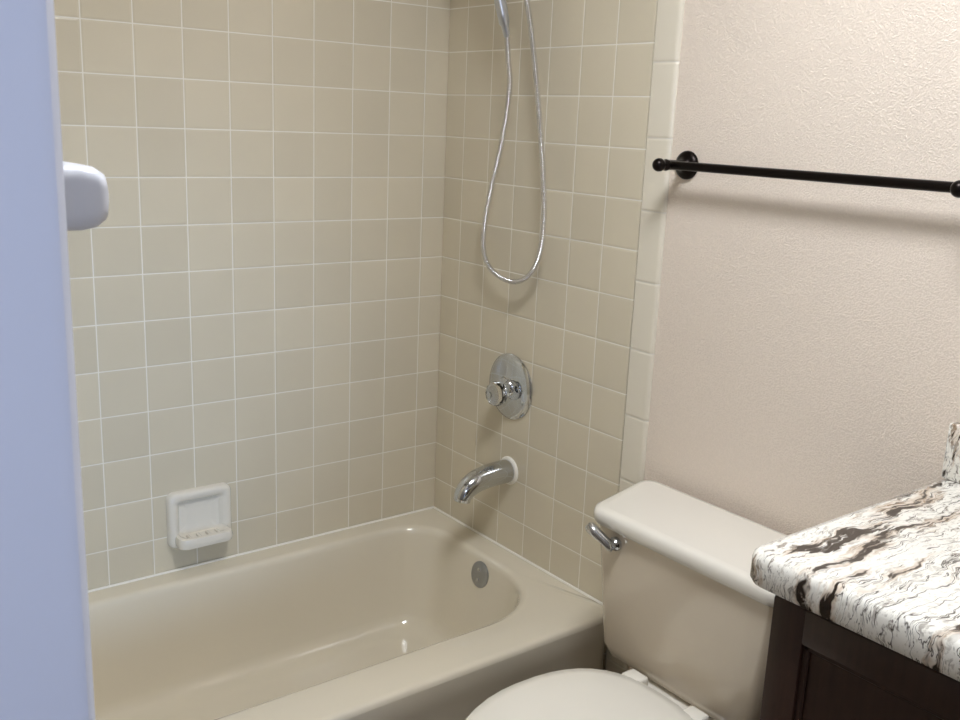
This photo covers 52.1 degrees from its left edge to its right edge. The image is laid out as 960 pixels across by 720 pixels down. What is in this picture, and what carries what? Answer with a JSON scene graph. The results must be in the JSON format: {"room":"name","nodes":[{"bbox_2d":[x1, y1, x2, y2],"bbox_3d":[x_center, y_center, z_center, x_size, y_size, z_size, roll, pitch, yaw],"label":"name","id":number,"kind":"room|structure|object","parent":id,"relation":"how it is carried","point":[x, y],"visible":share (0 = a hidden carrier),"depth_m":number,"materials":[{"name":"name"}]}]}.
{"room":"bathroom","nodes":[
{"label":"bathroom","id":0,"kind":"room"},
{"bbox_2d":[434,20,449,491],"bbox_3d":[-0.744,-0.331,2.288,1.772,2.420,0.120,-8,17,-37],"label":"wall","id":1,"kind":"structure","parent":0,"point":[442,241],"depth_m":2.72,"materials":[{"name":"tile"}]},
{"bbox_2d":[54,0,449,589],"bbox_3d":[-0.715,-0.144,2.278,1.522,2.063,0.008,-8,17,-37],"label":"tile","id":2,"kind":"structure","parent":1,"relation":"attached to","point":[255,262],"depth_m":2.38,"materials":[{"name":"beige tile"}]},
{"bbox_2d":[166,482,232,549],"bbox_3d":[-0.678,0.389,2.408,0.162,0.144,0.064,-8,17,-37],"label":"soap dish","id":3,"kind":"object","parent":2,"relation":"attached to","point":[198,517],"visible":1,"depth_m":2.42,"materials":[{"name":"ceramic"}]},
{"bbox_2d":[628,0,959,677],"bbox_3d":[0.866,-0.090,1.574,0.120,2.420,3.028,-8,17,-37],"label":"wall","id":4,"kind":"structure","parent":0,"point":[806,371],"depth_m":1.80,"materials":[{"name":"paint"}]},
{"bbox_2d":[434,0,657,669],"bbox_3d":[0.116,-0.151,2.453,0.008,2.063,0.728,-8,17,-37],"label":"tiled wall","id":5,"kind":"structure","parent":4,"relation":"attached to","point":[558,323],"depth_m":2.39,"materials":[{"name":"beige tile"}]},
{"bbox_2d":[453,456,517,503],"bbox_3d":[0.007,0.309,2.532,0.173,0.096,0.076,-8,17,-37],"label":"tub spout","id":6,"kind":"object","parent":5,"relation":"attached to","point":[474,482],"visible":1,"depth_m":2.51,"materials":[{"name":"silver metal"}]},
{"bbox_2d":[485,353,531,419],"bbox_3d":[0.049,0.073,2.513,0.076,0.172,0.172,-8,17,-37],"label":"shower valve","id":7,"kind":"object","parent":5,"relation":"attached to","point":[508,392],"visible":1,"depth_m":2.50,"materials":[{"name":"silver metal"}]},
{"bbox_2d":[481,0,546,283],"bbox_3d":[0.054,-0.650,2.279,0.187,0.963,0.240,-8,17,-37],"label":"shower","id":8,"kind":"object","parent":5,"relation":"attached to","point":[502,13],"visible":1,"depth_m":2.29,"materials":[{"name":"silver metal"}]},
{"bbox_2d":[605,0,684,673],"bbox_3d":[0.358,-0.067,2.147,0.008,2.062,0.067,-8,17,-37],"label":"tile trim","id":9,"kind":"structure","parent":4,"relation":"attached to","point":[666,57],"depth_m":2.10,"materials":[{"name":"ceramic"}]},
{"bbox_2d":[652,151,959,197],"bbox_3d":[0.569,-0.327,1.741,0.098,0.058,0.668,-8,17,-37],"label":"towel rail","id":10,"kind":"object","parent":4,"relation":"attached to","point":[685,165],"visible":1,"depth_m":1.73,"materials":[{"name":"black metal"}]},
{"bbox_3d":[-0.187,1.237,1.187,2.552,0.060,3.148,-8,17,-37],"label":"floor","id":11,"kind":"structure","parent":0,"visible":0},
{"bbox_2d":[88,506,604,719],"bbox_3d":[-0.515,0.766,2.189,1.514,0.355,0.756,-8,17,-37],"label":"bathtub","id":12,"kind":"object","parent":11,"relation":"on","point":[432,613],"visible":0.88,"depth_m":2.43,"materials":[{"name":"ceramic"}]},
{"bbox_2d":[465,480,786,719],"bbox_3d":[0.247,0.701,1.817,0.697,0.718,0.551,-8,17,-37],"label":"toilet","id":13,"kind":"object","parent":11,"relation":"on","point":[688,603],"visible":0.83,"depth_m":1.84,"materials":[{"name":"ceramic"}]},
{"bbox_2d":[750,422,959,719],"bbox_3d":[0.842,0.692,1.196,0.529,1.079,0.967,-8,17,-37],"label":"bathroom vanity","id":14,"kind":"object","parent":11,"relation":"on","point":[865,623],"visible":1,"depth_m":1.27,"materials":[{"name":"white stone"}]},
{"bbox_3d":[-0.483,0.082,0.634,0.120,2.420,2.908,-8,17,-37],"label":"wall","id":15,"kind":"structure","parent":0,"visible":0},
{"bbox_2d":[0,0,94,719],"bbox_3d":[0.073,0.428,-0.043,0.157,2.112,0.924,-8,17,-37],"label":"door frame","id":16,"kind":"structure","parent":15,"relation":"attached to","point":[46,671],"depth_m":0.23,"materials":[{"name":"blue paint"}]},
{"bbox_2d":[63,161,108,230],"bbox_3d":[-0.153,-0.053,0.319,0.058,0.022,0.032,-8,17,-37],"label":"hook block","id":17,"kind":"object","parent":15,"relation":"attached to","point":[86,197],"visible":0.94,"depth_m":0.32,"materials":[{"name":"white plastic"}]}
]}

